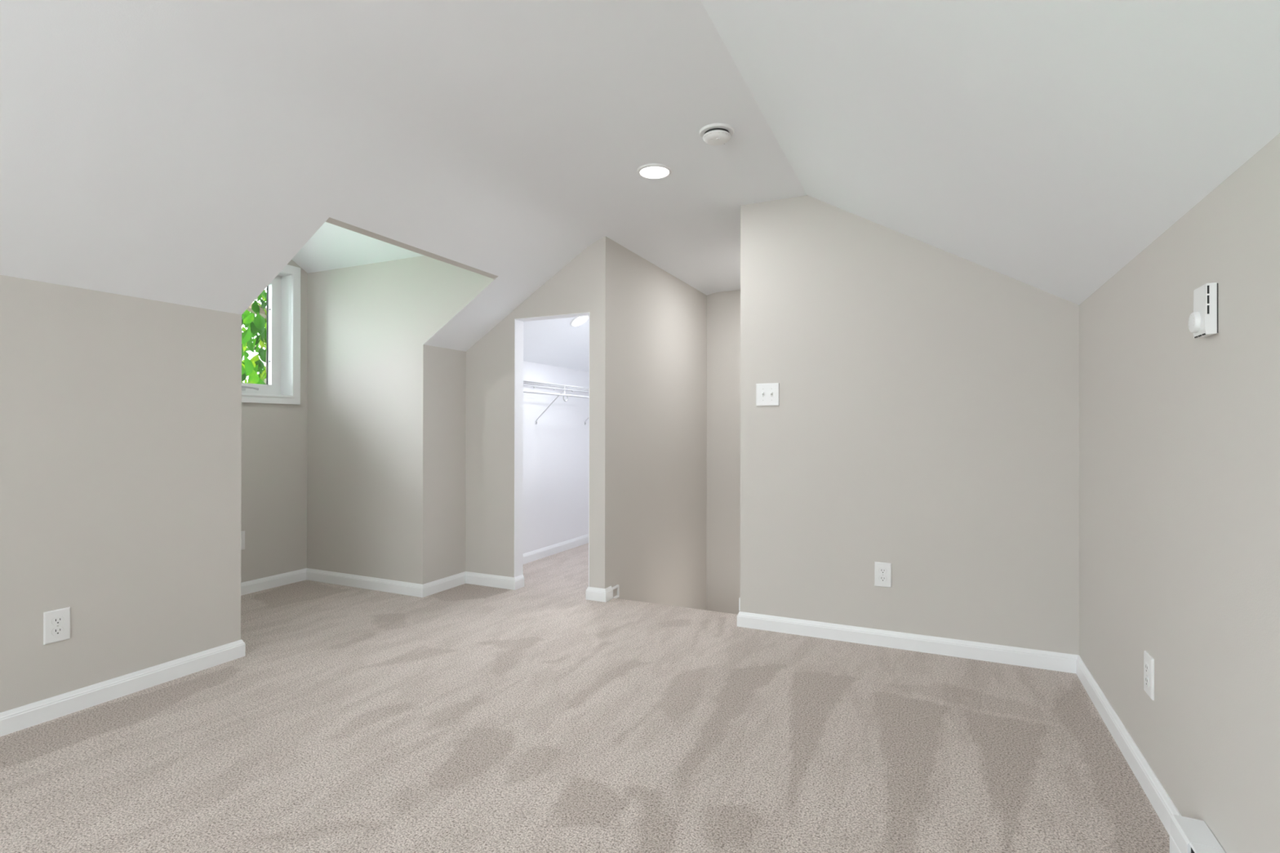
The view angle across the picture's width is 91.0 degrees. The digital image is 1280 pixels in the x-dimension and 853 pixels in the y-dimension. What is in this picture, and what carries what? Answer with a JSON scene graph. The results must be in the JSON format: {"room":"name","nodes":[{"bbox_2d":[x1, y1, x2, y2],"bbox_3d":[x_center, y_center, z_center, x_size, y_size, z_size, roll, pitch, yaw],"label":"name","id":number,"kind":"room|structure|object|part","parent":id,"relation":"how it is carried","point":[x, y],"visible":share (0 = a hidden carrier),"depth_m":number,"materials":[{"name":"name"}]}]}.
{"room":"bedroom","nodes":[
{"label":"bedroom","id":0,"kind":"room"},
{"bbox_2d":[240,259,307,582],"bbox_3d":[-2.695,-0.095,3.994,0.160,2.764,1.344,0,0,25],"label":"wall","id":1,"kind":"structure","parent":0,"point":[273,501],"depth_m":4.27,"materials":[{"name":"beige paint"}]},
{"bbox_2d":[240,530,244,550],"bbox_3d":[-2.579,0.738,4.043,0.009,0.120,0.078,0,0,25],"label":"wall outlet","id":2,"kind":"object","parent":1,"relation":"attached to","point":[242,533],"visible":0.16,"depth_m":4.06,"materials":[{"name":"white plastic"}]},
{"bbox_2d":[241,264,300,404],"bbox_3d":[-2.681,-0.637,3.990,0.174,0.961,1.032,0,0,25],"label":"window","id":3,"kind":"structure","parent":1,"relation":"in","point":[282,386],"depth_m":4.37,"materials":[{"name":"white paint"}]},
{"bbox_3d":[-2.612,-0.256,4.129,0.016,0.026,0.217,0,0,25],"label":"crank handle","id":4,"kind":"part","parent":3,"relation":"part of","materials":[{"name":"grey plastic"}]},
{"bbox_3d":[-2.732,-0.637,4.013,0.043,0.839,0.904,0,0,25],"label":"frame","id":5,"kind":"part","parent":3,"relation":"part of","materials":[{"name":"white plastic"}]},
{"bbox_2d":[240,568,306,595],"bbox_3d":[-2.618,1.048,3.954,0.014,0.080,1.164,0,0,25],"label":"baseboard","id":6,"kind":"structure","parent":1,"relation":"attached to","point":[269,582],"depth_m":4.24,"materials":[{"name":"white paint"}]},
{"bbox_2d":[0,275,589,712],"bbox_3d":[-2.146,0.376,2.543,0.114,1.817,8.183,0,0,25],"label":"wall","id":7,"kind":"structure","parent":0,"point":[121,415],"depth_m":2.59,"materials":[{"name":"beige paint"}]},
{"bbox_2d":[43,606,70,644],"bbox_3d":[-2.172,0.743,2.343,0.009,0.120,0.078,0,0,25],"label":"wall outlet","id":8,"kind":"object","parent":7,"relation":"attached to","point":[56,623],"visible":1,"depth_m":2.34,"materials":[{"name":"white plastic"}]},
{"bbox_2d":[52,626,63,635],"bbox_3d":[-2.170,0.762,2.342,0.004,0.028,0.034,0,0,25],"label":"receptacle","id":9,"kind":"object","parent":8,"relation":"attached to","point":[56,631],"depth_m":2.34,"materials":[{"name":"white plastic"}]},
{"bbox_2d":[52,616,63,625],"bbox_3d":[-2.170,0.724,2.342,0.004,0.028,0.034,0,0,25],"label":"receptacle","id":10,"kind":"object","parent":8,"relation":"attached to","point":[56,620],"depth_m":2.34,"materials":[{"name":"white plastic"}]},
{"bbox_2d":[0,640,245,737],"bbox_3d":[-2.829,1.039,0.938,0.014,0.080,4.502,0,0,25],"label":"baseboard","id":11,"kind":"structure","parent":7,"relation":"attached to","point":[19,718],"depth_m":2.50,"materials":[{"name":"white paint"}]},
{"bbox_2d":[422,571,465,597],"bbox_3d":[-1.301,1.050,4.195,0.014,0.080,0.418,0,0,25],"label":"baseboard","id":12,"kind":"structure","parent":7,"relation":"attached to","point":[444,584],"depth_m":4.17,"materials":[{"name":"white paint"}]},
{"bbox_2d":[523,533,588,564],"bbox_3d":[-0.783,1.054,5.299,0.014,0.080,1.830,0,0,25],"label":"baseboard","id":13,"kind":"structure","parent":7,"relation":"attached to","point":[544,552],"depth_m":5.39,"materials":[{"name":"white paint"}]},
{"bbox_2d":[523,380,588,424],"bbox_3d":[-0.645,-0.176,5.239,0.314,0.316,1.821,0,0,25],"label":"wire shelf","id":14,"kind":"object","parent":7,"relation":"attached to","point":[526,383],"visible":0.52,"depth_m":5.02,"materials":[{"name":"white metal"}]},
{"bbox_3d":[-0.509,-0.295,5.176,0.006,0.006,1.821,0,0,25],"label":"rail","id":15,"kind":"part","parent":14,"relation":"part of","materials":[{"name":"grey plastic"}]},
{"bbox_3d":[-0.510,-0.248,5.176,0.016,0.015,1.821,0,0,25],"label":"hanging rod","id":16,"kind":"part","parent":14,"relation":"part of","materials":[{"name":"grey plastic"}]},
{"bbox_3d":[-0.508,-0.325,5.175,0.006,0.006,1.821,0,0,25],"label":"rail","id":17,"kind":"part","parent":14,"relation":"part of","materials":[{"name":"grey plastic"}]},
{"bbox_2d":[291,222,423,273],"bbox_3d":[-1.912,-1.289,3.631,1.766,0.495,1.364,0,0,25],"label":"ceiling","id":18,"kind":"structure","parent":0,"point":[332,246],"depth_m":4.14,"materials":[{"name":"paint"}]},
{"bbox_2d":[306,255,496,584],"bbox_3d":[-1.594,0.083,4.170,1.684,2.414,0.090,0,0,25],"label":"wall","id":19,"kind":"structure","parent":0,"point":[369,326],"depth_m":4.21,"materials":[{"name":"beige paint"}]},
{"bbox_2d":[306,568,422,597],"bbox_3d":[-1.880,1.050,4.243,1.104,0.080,0.014,0,0,25],"label":"baseboard","id":20,"kind":"structure","parent":19,"relation":"attached to","point":[414,589],"depth_m":4.22,"materials":[{"name":"white paint"}]},
{"bbox_2d":[325,217,498,279],"bbox_3d":[-1.090,-1.212,3.245,0.084,0.641,1.264,0,0,25],"label":"wall dormer header","id":21,"kind":"structure","parent":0,"point":[331,220],"depth_m":3.13,"materials":[{"name":"beige paint"}]},
{"bbox_2d":[465,235,612,588],"bbox_3d":[-0.720,0.036,4.208,1.154,2.510,0.092,0,0,25],"label":"wall","id":22,"kind":"structure","parent":0,"point":[584,285],"depth_m":4.22,"materials":[{"name":"beige paint"}]},
{"bbox_2d":[465,571,515,590],"bbox_3d":[-1.026,1.051,4.290,0.432,0.080,0.014,0,0,25],"label":"baseboard","id":23,"kind":"structure","parent":22,"relation":"attached to","point":[472,578],"depth_m":4.28,"materials":[{"name":"white paint"}]},
{"bbox_2d":[514,574,524,590],"bbox_3d":[-0.817,1.051,4.242,0.014,0.080,0.106,0,0,25],"label":"baseboard","id":24,"kind":"structure","parent":22,"relation":"attached to","point":[519,580],"depth_m":4.24,"materials":[{"name":"white paint"}]},
{"bbox_2d":[514,312,589,586],"bbox_3d":[-0.561,0.195,4.133,0.578,1.833,0.096,0,0,25],"label":"door frame","id":25,"kind":"structure","parent":22,"relation":"in","point":[518,322],"depth_m":4.24,"materials":[{"name":"white paint"}]},
{"bbox_2d":[586,586,605,602],"bbox_3d":[-0.274,1.051,3.937,0.143,0.080,0.014,0,0,25],"label":"baseboard","id":26,"kind":"structure","parent":22,"relation":"attached to","point":[598,594],"depth_m":3.93,"materials":[{"name":"white paint"}]},
{"bbox_2d":[0,542,1169,852],"bbox_3d":[-0.985,1.209,1.995,4.734,0.250,8.083,0,0,25],"label":"floor","id":27,"kind":"structure","parent":0,"point":[540,716],"depth_m":2.13,"materials":[{"name":"carpet"}]},
{"bbox_2d":[0,0,1279,372],"bbox_3d":[-0.489,-0.892,1.770,3.804,0.889,8.183,0,0,25],"label":"ceiling","id":28,"kind":"structure","parent":0,"point":[179,152],"depth_m":2.08,"materials":[{"name":"paint"}]},
{"bbox_2d":[569,315,589,326],"bbox_3d":[-0.467,-0.825,4.861,0.144,0.097,0.166,0,0,15],"label":"ceiling light","id":29,"kind":"object","parent":28,"relation":"attached to","point":[577,321],"visible":0.74,"depth_m":4.86,"materials":[{"name":"white glass"}]},
{"bbox_2d":[636,163,671,178],"bbox_3d":[0.069,-1.209,2.979,0.166,0.014,0.166,0,0,25],"label":"recessed light","id":30,"kind":"object","parent":28,"relation":"in","point":[651,171],"visible":1,"depth_m":2.96,"materials":[{"name":"white plastic"}]},
{"bbox_2d":[699,123,733,145],"bbox_3d":[0.316,-1.192,2.584,0.142,0.043,0.142,0,0,25],"label":"smoke detector","id":31,"kind":"object","parent":28,"relation":"attached to","point":[714,134],"visible":1,"depth_m":2.55,"materials":[{"name":"white plastic"}]},
{"bbox_3d":[0.316,-1.208,2.585,0.142,0.010,0.142,0,0,25],"label":"mounting plate","id":32,"kind":"part","parent":31,"relation":"part of","materials":[{"name":"white plastic"}]},
{"bbox_2d":[604,240,706,609],"bbox_3d":[0.169,1.240,4.847,0.114,4.910,2.039,0,0,25],"label":"wall","id":33,"kind":"structure","parent":0,"point":[660,320],"depth_m":4.66,"materials":[{"name":"beige paint"}]},
{"bbox_2d":[612,584,619,598],"bbox_3d":[-0.160,1.065,4.030,0.011,0.078,0.095,0,0,25],"label":"wall bracket","id":34,"kind":"object","parent":33,"relation":"attached to","point":[617,586],"visible":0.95,"depth_m":4.04,"materials":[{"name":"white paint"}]},
{"bbox_2d":[706,289,740,614],"bbox_3d":[1.072,1.232,5.494,0.998,4.931,0.100,0,0,25],"label":"wall","id":35,"kind":"structure","parent":0,"point":[723,308],"depth_m":5.60,"materials":[{"name":"beige paint"}]},
{"bbox_2d":[740,202,759,613],"bbox_3d":[1.029,1.229,4.334,0.110,4.931,2.037,0,0,25],"label":"wall","id":36,"kind":"structure","parent":0,"point":[749,213],"depth_m":3.42,"materials":[{"name":"beige paint"}]},
{"bbox_2d":[738,597,740,610],"bbox_3d":[0.565,0.978,3.488,0.011,0.067,0.078,0,0,25],"label":"wall bracket","id":37,"kind":"object","parent":36,"relation":"attached to","point":[740,597],"visible":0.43,"depth_m":3.46,"materials":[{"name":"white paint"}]},
{"bbox_2d":[760,195,1079,655],"bbox_3d":[1.365,0.026,3.116,1.532,2.531,0.110,0,0,25],"label":"wall","id":38,"kind":"structure","parent":0,"point":[925,424],"depth_m":3.08,"materials":[{"name":"beige paint"}]},
{"bbox_2d":[755,382,779,405],"bbox_3d":[0.681,-0.171,3.365,0.124,0.121,0.021,0,0,25],"label":"light switch","id":39,"kind":"object","parent":38,"relation":"attached to","point":[766,394],"visible":1,"depth_m":3.37,"materials":[{"name":"white plastic"}]},
{"bbox_2d":[874,561,891,587],"bbox_3d":[1.207,0.736,3.122,0.078,0.120,0.009,0,0,25],"label":"wall outlet","id":40,"kind":"object","parent":38,"relation":"attached to","point":[882,571],"visible":1,"depth_m":3.12,"materials":[{"name":"white plastic"}]},
{"bbox_2d":[879,575,886,582],"bbox_3d":[1.206,0.756,3.120,0.034,0.028,0.004,0,0,25],"label":"receptacle","id":41,"kind":"object","parent":40,"relation":"attached to","point":[882,578],"depth_m":3.12,"materials":[{"name":"white plastic"}]},
{"bbox_2d":[879,568,886,573],"bbox_3d":[1.206,0.717,3.120,0.034,0.028,0.004,0,0,25],"label":"receptacle","id":42,"kind":"object","parent":40,"relation":"attached to","point":[882,571],"depth_m":3.12,"materials":[{"name":"white plastic"}]},
{"bbox_2d":[737,611,1078,673],"bbox_3d":[1.236,1.051,3.105,1.555,0.080,0.014,0,0,25],"label":"baseboard","id":43,"kind":"structure","parent":38,"relation":"attached to","point":[1032,658],"depth_m":3.05,"materials":[{"name":"white paint"}]},
{"bbox_2d":[1079,133,1279,852],"bbox_3d":[0.733,0.362,0.072,0.110,1.839,6.156,0,0,25],"label":"wall","id":44,"kind":"structure","parent":0,"point":[1180,433],"depth_m":1.55,"materials":[{"name":"beige paint"}]},
{"bbox_2d":[1075,655,1181,835],"bbox_3d":[1.633,1.049,2.137,0.014,0.080,1.428,0,0,25],"label":"baseboard","id":45,"kind":"structure","parent":44,"relation":"attached to","point":[1161,802],"depth_m":2.01,"materials":[{"name":"white paint"}]},
{"bbox_2d":[1143,650,1154,700],"bbox_3d":[1.509,0.738,1.866,0.009,0.120,0.078,0,0,25],"label":"wall outlet","id":46,"kind":"object","parent":44,"relation":"attached to","point":[1148,661],"visible":1,"depth_m":1.85,"materials":[{"name":"white plastic"}]},
{"bbox_2d":[1144,675,1149,687],"bbox_3d":[1.507,0.757,1.867,0.004,0.028,0.034,0,0,25],"label":"receptacle","id":47,"kind":"object","parent":46,"relation":"attached to","point":[1146,677],"depth_m":1.87,"materials":[{"name":"white plastic"}]},
{"bbox_2d":[1144,662,1149,674],"bbox_3d":[1.507,0.718,1.867,0.004,0.028,0.034,0,0,25],"label":"receptacle","id":48,"kind":"object","parent":46,"relation":"attached to","point":[1146,664],"depth_m":1.87,"materials":[{"name":"white plastic"}]},
{"bbox_2d":[1169,814,1225,852],"bbox_3d":[1.030,1.006,0.915,0.064,0.148,1.298,0,0,25],"label":"baseboard heater","id":49,"kind":"object","parent":44,"relation":"attached to","point":[1188,835],"visible":1,"depth_m":1.45,"materials":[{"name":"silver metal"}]},
{"bbox_3d":[1.005,1.023,0.927,0.008,0.086,1.298,0,0,25],"label":"panel","id":50,"kind":"part","parent":49,"relation":"part of","materials":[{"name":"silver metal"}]},
{"bbox_2d":[1189,842,1225,852],"bbox_3d":[1.033,0.935,0.914,0.059,0.005,1.294,0,0,25],"label":"baseboard heater","id":51,"kind":"object","parent":49,"relation":"attached to","point":[1196,847],"depth_m":1.39,"materials":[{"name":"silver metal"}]},
{"bbox_2d":[1188,282,1217,338],"bbox_3d":[1.303,-0.267,1.456,0.034,0.116,0.075,0,0,25],"label":"thermostat","id":52,"kind":"object","parent":44,"relation":"attached to","point":[1203,322],"visible":1,"depth_m":1.43,"materials":[{"name":"white plastic"}]},
{"bbox_3d":[1.317,-0.267,1.450,0.002,0.112,0.071,0,0,25],"label":"wall plate","id":53,"kind":"part","parent":52,"relation":"part of","materials":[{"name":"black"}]},
{"label":"outside","id":54,"kind":"structure","parent":0,"visible":0},
{"bbox_3d":[-3.270,4.135,7.042,3.100,0.120,70.000,0,0,25],"label":"patio","id":55,"kind":"object","parent":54,"visible":0},
{"bbox_2d":[241,288,266,384],"bbox_3d":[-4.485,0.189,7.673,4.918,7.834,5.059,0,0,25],"label":"tree","id":56,"kind":"object","parent":55,"relation":"on","point":[251,366],"visible":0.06,"depth_m":7.17,"materials":[{"name":"green plant"}]}
]}

